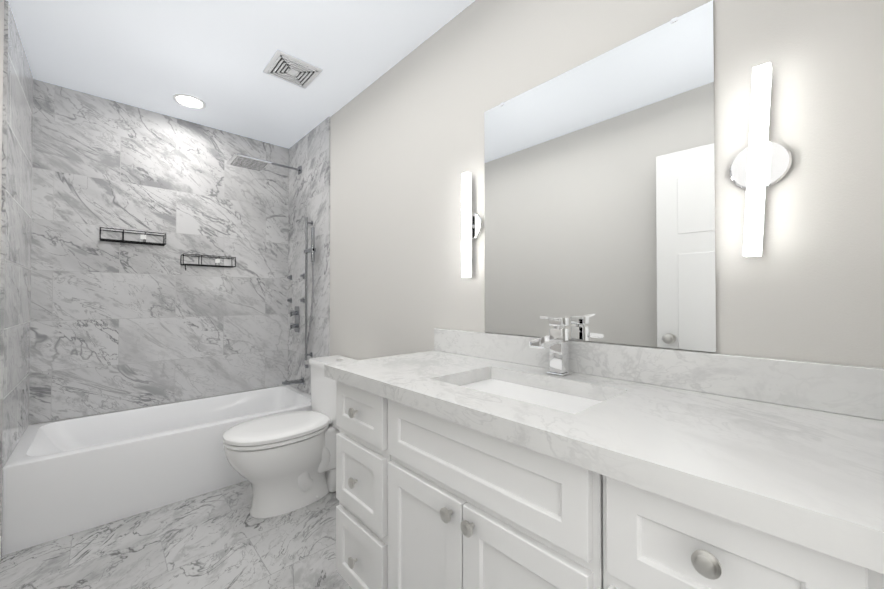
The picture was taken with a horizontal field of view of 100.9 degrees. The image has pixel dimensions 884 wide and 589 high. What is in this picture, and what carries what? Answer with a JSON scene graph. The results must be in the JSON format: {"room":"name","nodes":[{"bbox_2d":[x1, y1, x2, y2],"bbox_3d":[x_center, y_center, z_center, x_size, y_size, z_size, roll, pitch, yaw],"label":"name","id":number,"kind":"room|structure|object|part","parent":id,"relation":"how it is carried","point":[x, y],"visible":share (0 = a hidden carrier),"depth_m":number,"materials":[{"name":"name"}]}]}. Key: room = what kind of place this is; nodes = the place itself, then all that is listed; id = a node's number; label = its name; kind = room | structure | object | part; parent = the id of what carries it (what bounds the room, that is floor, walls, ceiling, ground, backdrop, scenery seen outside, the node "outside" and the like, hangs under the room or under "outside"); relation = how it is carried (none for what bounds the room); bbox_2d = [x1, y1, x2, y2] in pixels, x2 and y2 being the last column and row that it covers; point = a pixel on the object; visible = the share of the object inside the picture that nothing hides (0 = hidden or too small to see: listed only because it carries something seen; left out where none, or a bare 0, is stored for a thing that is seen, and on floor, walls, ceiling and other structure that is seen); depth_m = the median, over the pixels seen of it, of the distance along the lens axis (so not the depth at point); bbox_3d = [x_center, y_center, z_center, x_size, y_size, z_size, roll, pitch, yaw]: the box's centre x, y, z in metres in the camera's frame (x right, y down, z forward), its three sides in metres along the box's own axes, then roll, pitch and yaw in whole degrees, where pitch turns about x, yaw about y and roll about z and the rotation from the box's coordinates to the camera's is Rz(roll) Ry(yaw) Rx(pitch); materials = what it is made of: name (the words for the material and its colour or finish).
{"room":"bathroom","nodes":[
{"label":"bathroom","id":0,"kind":"room"},
{"bbox_2d":[0,0,3,270],"bbox_3d":[-1.009,-0.085,0.528,0.100,2.440,4.570,1,-1,-43],"label":"wall","id":1,"kind":"structure","parent":0,"point":[1,52],"depth_m":1.58,"materials":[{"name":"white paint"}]},
{"bbox_2d":[29,385,280,424],"bbox_3d":[-1.931,-0.060,2.719,1.520,2.440,0.100,1,-1,-43],"label":"wall","id":2,"kind":"structure","parent":0,"point":[145,406],"depth_m":2.52,"materials":[{"name":"grey tile"}]},
{"bbox_2d":[100,227,165,245],"bbox_3d":[-2.059,-0.383,2.441,0.335,0.075,0.113,1,-1,-43],"label":"shower shelf","id":3,"kind":"object","parent":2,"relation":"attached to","point":[143,237],"visible":1,"depth_m":2.44,"materials":[{"name":"black metal"}]},
{"bbox_2d":[0,0,330,557],"bbox_3d":[-1.630,-0.064,2.393,1.520,2.440,0.788,1,-1,-43],"label":"wall tile","id":4,"kind":"structure","parent":2,"relation":"attached to","point":[91,323],"depth_m":2.51,"materials":[{"name":"stone"}]},
{"bbox_2d":[226,154,315,385],"bbox_3d":[-1.296,-0.167,2.759,0.510,1.775,0.589,1,-1,-43],"label":"shower fixture","id":5,"kind":"object","parent":4,"relation":"attached to","point":[247,162],"visible":1,"depth_m":2.78,"materials":[{"name":"silver metal"}]},
{"bbox_3d":[-1.006,-0.008,2.774,0.061,1.164,0.221,1,-1,-43],"label":"slide rail","id":6,"kind":"part","parent":5,"relation":"part of","materials":[{"name":"silver metal"}]},
{"bbox_2d":[180,254,235,269],"bbox_3d":[-1.734,-0.228,2.721,0.335,0.120,0.142,1,-1,-43],"label":"shower shelf","id":7,"kind":"object","parent":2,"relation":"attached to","point":[216,261],"visible":1,"depth_m":2.72,"materials":[{"name":"black metal"}]},
{"bbox_2d":[0,480,351,588],"bbox_3d":[-0.380,1.191,1.027,1.720,0.100,4.670,1,-1,-43],"label":"floor","id":8,"kind":"structure","parent":0,"point":[222,538],"depth_m":1.62,"materials":[{"name":"stone"}]},
{"bbox_2d":[2,385,311,555],"bbox_3d":[-1.638,0.964,2.390,1.514,0.385,0.757,1,-1,-43],"label":"bathtub","id":9,"kind":"object","parent":8,"relation":"on","point":[65,477],"visible":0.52,"depth_m":1.96,"materials":[{"name":"white ceramic"}]},
{"bbox_2d":[223,355,355,517],"bbox_3d":[-0.822,0.777,2.073,0.732,0.751,0.460,1,-1,-43],"label":"toilet","id":10,"kind":"object","parent":8,"relation":"on","point":[283,463],"visible":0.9,"depth_m":1.93,"materials":[{"name":"white ceramic"}]},
{"bbox_2d":[324,372,883,588],"bbox_3d":[0.258,0.723,1.034,0.574,0.834,1.394,1,-1,-43],"label":"bathroom vanity","id":11,"kind":"object","parent":8,"relation":"on","point":[471,460],"depth_m":0.77,"materials":[{"name":"white wood"}]},
{"bbox_2d":[324,348,883,559],"bbox_3d":[0.249,0.283,1.050,0.572,0.046,1.424,1,-1,-43],"label":"countertop","id":12,"kind":"structure","parent":11,"relation":"on","point":[812,472],"depth_m":0.67,"materials":[{"name":"white stone"}]},
{"bbox_2d":[460,376,599,407],"bbox_3d":[0.233,0.376,1.065,0.324,0.163,0.504,1,-1,-43],"label":"sink","id":13,"kind":"object","parent":12,"relation":"in","point":[561,397],"depth_m":1.15,"materials":[{"name":"white ceramic"}]},
{"bbox_2d":[529,316,571,375],"bbox_3d":[0.349,0.166,1.174,0.165,0.192,0.060,1,-1,-43],"label":"faucet","id":14,"kind":"object","parent":12,"relation":"on","point":[556,340],"visible":1,"depth_m":1.19,"materials":[{"name":"silver metal"}]},
{"bbox_2d":[6,0,474,148],"bbox_3d":[-0.380,-1.349,1.056,1.720,0.100,4.670,1,-1,-43],"label":"ceiling","id":15,"kind":"structure","parent":0,"point":[215,56],"depth_m":1.92,"materials":[{"name":"white paint"}]},
{"bbox_2d":[173,94,205,108],"bbox_3d":[-1.674,-1.279,2.425,0.184,0.008,0.184,1,-1,-43],"label":"recessed light","id":16,"kind":"object","parent":15,"relation":"in","point":[189,101],"visible":1,"depth_m":2.42,"materials":[{"name":"white"}]},
{"bbox_2d":[263,50,322,88],"bbox_3d":[-0.856,-1.279,2.092,0.250,0.016,0.250,1,-1,-43],"label":"ceiling vent","id":17,"kind":"object","parent":15,"relation":"in","point":[286,67],"visible":1,"depth_m":2.07,"materials":[{"name":"white plastic"}]},
{"bbox_2d":[290,0,883,392],"bbox_3d":[-0.152,-0.069,1.987,0.100,2.440,3.590,1,-1,-43],"label":"wall","id":18,"kind":"structure","parent":0,"point":[407,141],"depth_m":1.05,"materials":[{"name":"white paint"}]},
{"bbox_2d":[462,172,482,276],"bbox_3d":[0.116,-0.298,1.584,0.057,0.448,0.116,1,-1,-43],"label":"sconce","id":19,"kind":"object","parent":18,"relation":"attached to","point":[472,226],"visible":1,"depth_m":1.56,"materials":[{"name":"silver metal"}]},
{"bbox_2d":[484,0,716,351],"bbox_3d":[0.452,-0.313,1.257,0.008,0.936,0.794,1,-1,-43],"label":"mirror","id":20,"kind":"object","parent":18,"relation":"attached to","point":[600,224],"visible":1,"depth_m":1.15,"materials":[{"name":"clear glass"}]},
{"bbox_2d":[434,328,883,419],"bbox_3d":[0.452,0.210,1.239,0.020,0.104,1.424,1,-1,-43],"label":"backsplash","id":21,"kind":"structure","parent":18,"relation":"attached to","point":[854,390],"depth_m":0.95,"materials":[{"name":"white stone"}]},
{"bbox_2d":[730,63,791,256],"bbox_3d":[0.764,-0.316,0.882,0.057,0.449,0.116,1,-1,-43],"label":"sconce","id":22,"kind":"object","parent":18,"relation":"attached to","point":[760,163],"visible":1,"depth_m":0.86,"materials":[{"name":"silver metal"}]}
]}

